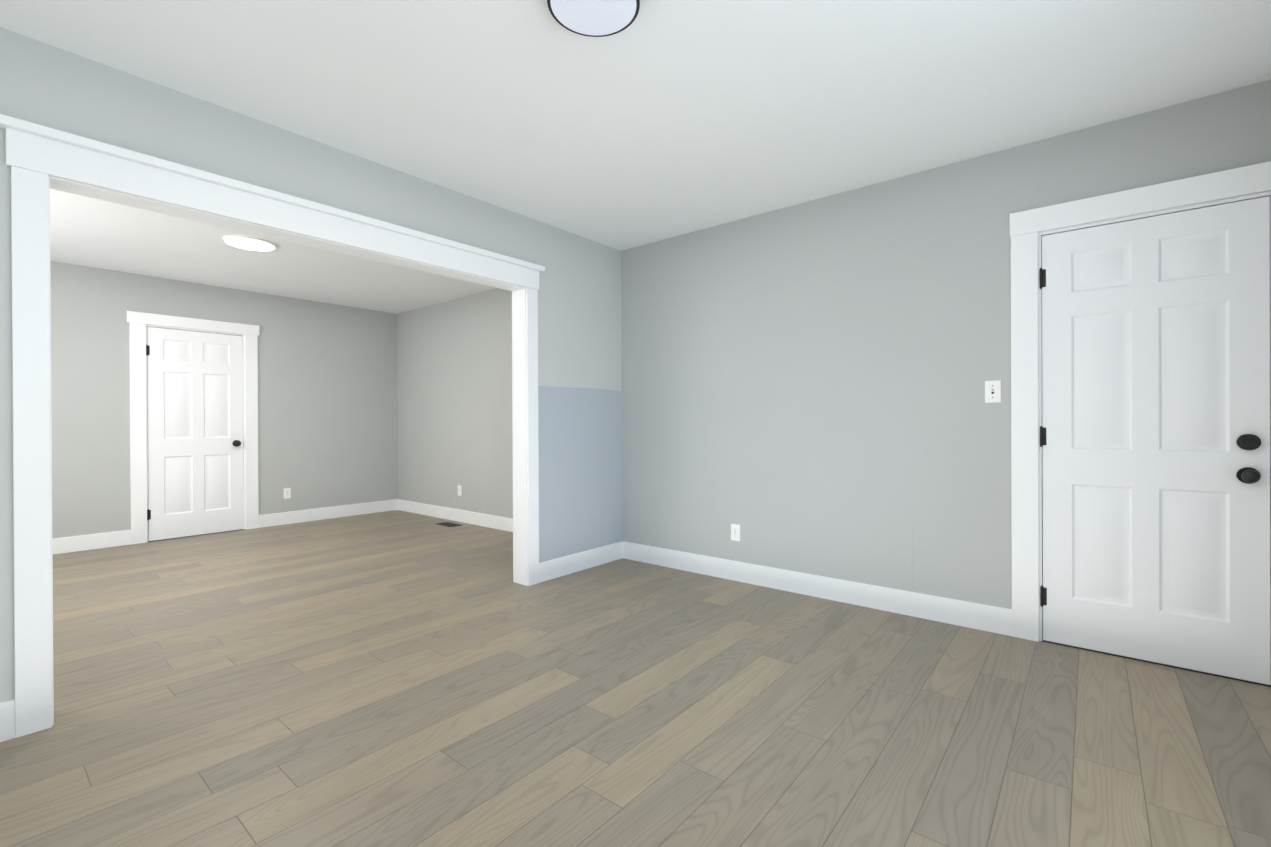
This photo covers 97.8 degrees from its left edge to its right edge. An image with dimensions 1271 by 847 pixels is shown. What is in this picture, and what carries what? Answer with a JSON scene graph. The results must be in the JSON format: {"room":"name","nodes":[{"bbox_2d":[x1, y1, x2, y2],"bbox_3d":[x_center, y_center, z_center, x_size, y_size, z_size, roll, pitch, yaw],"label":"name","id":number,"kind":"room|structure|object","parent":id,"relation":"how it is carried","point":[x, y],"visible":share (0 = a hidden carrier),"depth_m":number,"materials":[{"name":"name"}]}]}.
{"room":"empty living room","nodes":[
{"label":"empty living room","id":0,"kind":"room"},
{"bbox_2d":[50,261,397,538],"bbox_3d":[-4.455,-0.139,5.548,0.200,2.510,4.590,0,0,39],"label":"wall","id":1,"kind":"structure","parent":0,"point":[327,409],"depth_m":5.96,"materials":[{"name":"grey paint"}]},
{"bbox_2d":[52,530,130,554],"bbox_3d":[-5.232,1.055,4.430,0.020,0.136,1.811,0,0,39],"label":"baseboard","id":2,"kind":"structure","parent":1,"relation":"attached to","point":[88,542],"depth_m":4.91,"materials":[{"name":"white wood"}]},
{"bbox_2d":[126,311,259,544],"bbox_3d":[-4.419,0.039,5.571,0.225,2.155,1.052,0,0,39],"label":"door frame","id":3,"kind":"structure","parent":1,"relation":"attached to","point":[137,321],"depth_m":5.24,"materials":[{"name":"white wood"}]},
{"bbox_2d":[146,327,243,540],"bbox_3d":[-4.340,0.097,5.500,0.110,2.022,0.770,0,0,39],"label":"room door","id":4,"kind":"structure","parent":1,"relation":"in","point":[195,430],"depth_m":5.49,"materials":[{"name":"white wood"}]},
{"bbox_2d":[283,488,290,498],"bbox_3d":[-3.846,0.772,6.121,0.009,0.115,0.070,0,0,39],"label":"outlet","id":5,"kind":"object","parent":1,"relation":"attached to","point":[287,493],"visible":1,"depth_m":6.12,"materials":[{"name":"white plastic"}]},
{"bbox_2d":[259,499,395,527],"bbox_3d":[-3.547,1.042,6.484,0.020,0.136,1.513,0,0,39],"label":"baseboard","id":6,"kind":"structure","parent":1,"relation":"attached to","point":[275,519],"depth_m":6.41,"materials":[{"name":"white wood"}]},
{"bbox_2d":[0,27,621,701],"bbox_3d":[-1.476,-0.146,2.974,0.130,2.510,4.390,0,0,39],"label":"wall","id":7,"kind":"structure","parent":0,"point":[580,277],"depth_m":2.59,"materials":[{"name":"grey paint"}]},
{"bbox_2d":[0,699,14,741],"bbox_3d":[-2.495,1.049,1.611,0.020,0.136,0.922,0,0,39],"label":"baseboard","id":8,"kind":"structure","parent":7,"relation":"attached to","point":[7,708],"depth_m":1.95,"materials":[{"name":"white wood"}]},
{"bbox_2d":[0,114,544,737],"bbox_3d":[-1.500,0.088,2.945,0.130,2.042,2.261,0,0,39],"label":"door frame","id":9,"kind":"structure","parent":7,"relation":"attached to","point":[520,508],"depth_m":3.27,"materials":[{"name":"white wood"}]},
{"bbox_2d":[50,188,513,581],"bbox_3d":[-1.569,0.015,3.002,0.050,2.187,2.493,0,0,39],"label":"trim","id":10,"kind":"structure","parent":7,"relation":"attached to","point":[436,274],"depth_m":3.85,"materials":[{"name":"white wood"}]},
{"bbox_2d":[538,386,622,562],"bbox_3d":[-0.393,0.353,4.185,0.006,1.226,0.901,0,0,39],"label":"panel","id":11,"kind":"object","parent":7,"relation":"attached to","point":[580,470],"visible":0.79,"depth_m":4.14,"materials":[{"name":"grey paint"}]},
{"bbox_2d":[539,541,623,582],"bbox_3d":[-0.399,1.033,4.169,0.018,0.136,0.865,0,0,39],"label":"baseboard","id":12,"kind":"structure","parent":7,"relation":"attached to","point":[558,567],"depth_m":4.13,"materials":[{"name":"white wood"}]},
{"bbox_2d":[397,288,512,517],"bbox_3d":[-1.478,-0.154,5.944,3.900,2.510,0.200,0,0,39],"label":"wall","id":13,"kind":"structure","parent":0,"point":[454,373],"depth_m":6.24,"materials":[{"name":"grey paint"}]},
{"bbox_2d":[396,499,512,531],"bbox_3d":[-1.590,1.034,5.906,3.778,0.136,0.020,0,0,39],"label":"baseboard","id":14,"kind":"structure","parent":13,"relation":"attached to","point":[480,519],"depth_m":6.23,"materials":[{"name":"white wood"}]},
{"bbox_2d":[458,485,461,495],"bbox_3d":[-1.977,0.753,6.225,0.070,0.115,0.009,0,0,39],"label":"electrical outlet","id":15,"kind":"object","parent":13,"relation":"attached to","point":[459,490],"visible":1,"depth_m":6.22,"materials":[{"name":"white plastic"}]},
{"bbox_2d":[0,510,1270,846],"bbox_3d":[-1.530,1.159,3.026,7.916,0.100,4.790,0,0,39],"label":"floor","id":16,"kind":"structure","parent":0,"point":[396,678],"depth_m":2.08,"materials":[{"name":"laminate"}]},
{"bbox_2d":[436,522,461,526],"bbox_3d":[-2.036,1.100,6.048,0.310,0.008,0.145,0,0,39],"label":"floor vent","id":17,"kind":"object","parent":16,"relation":"in","point":[448,524],"visible":1,"depth_m":6.02,"materials":[{"name":"grey metal"}]},
{"bbox_2d":[0,0,1270,313],"bbox_3d":[-1.542,-1.451,3.020,7.916,0.100,4.790,0,0,39],"label":"ceiling","id":18,"kind":"structure","parent":0,"point":[656,120],"depth_m":2.35,"materials":[{"name":"white paint"}]},
{"bbox_2d":[222,235,276,250],"bbox_3d":[-2.975,-1.389,4.280,0.344,0.018,0.344,0,0,39],"label":"recessed light","id":19,"kind":"object","parent":18,"relation":"in","point":[248,243],"visible":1,"depth_m":4.25,"materials":[{"name":"white plastic"}]},
{"bbox_2d":[547,0,639,36],"bbox_3d":[-0.136,-1.383,1.805,0.300,0.044,0.300,0,0,39],"label":"ceiling light","id":20,"kind":"object","parent":18,"relation":"attached to","point":[596,18],"visible":1,"depth_m":1.85,"materials":[{"name":"white glass"}]},
{"bbox_2d":[621,79,1270,608],"bbox_3d":[1.426,-0.162,3.400,3.816,2.511,0.202,0,0,39],"label":"wall","id":21,"kind":"structure","parent":0,"point":[803,387],"depth_m":3.32,"materials":[{"name":"grey paint"}]},
{"bbox_2d":[731,524,739,540],"bbox_3d":[0.698,0.761,3.870,0.070,0.115,0.009,0,0,39],"label":"electrical outlet","id":22,"kind":"object","parent":21,"relation":"attached to","point":[735,532],"visible":1,"depth_m":3.87,"materials":[{"name":"white plastic"}]},
{"bbox_2d":[624,541,1011,635],"bbox_3d":[0.912,1.028,3.692,2.651,0.136,0.018,0,0,39],"label":"baseboard","id":23,"kind":"structure","parent":21,"relation":"attached to","point":[988,618],"depth_m":3.40,"materials":[{"name":"white wood"}]},
{"bbox_2d":[985,380,1000,402],"bbox_3d":[1.869,-0.167,2.900,0.070,0.115,0.014,0,0,39],"label":"light switch","id":24,"kind":"object","parent":21,"relation":"attached to","point":[992,391],"visible":1,"depth_m":2.90,"materials":[{"name":"white plastic"}]},
{"bbox_2d":[1009,161,1270,686],"bbox_3d":[2.365,0.009,2.617,0.972,2.167,0.225,0,0,39],"label":"door frame","id":25,"kind":"structure","parent":21,"relation":"attached to","point":[1027,227],"depth_m":2.78,"materials":[{"name":"white wood"}]},
{"bbox_2d":[1039,196,1269,684],"bbox_3d":[2.317,0.073,2.525,0.770,2.022,0.119,0,0,39],"label":"entry door","id":26,"kind":"structure","parent":21,"relation":"in","point":[1155,436],"depth_m":2.50,"materials":[{"name":"white wood"}]}
]}

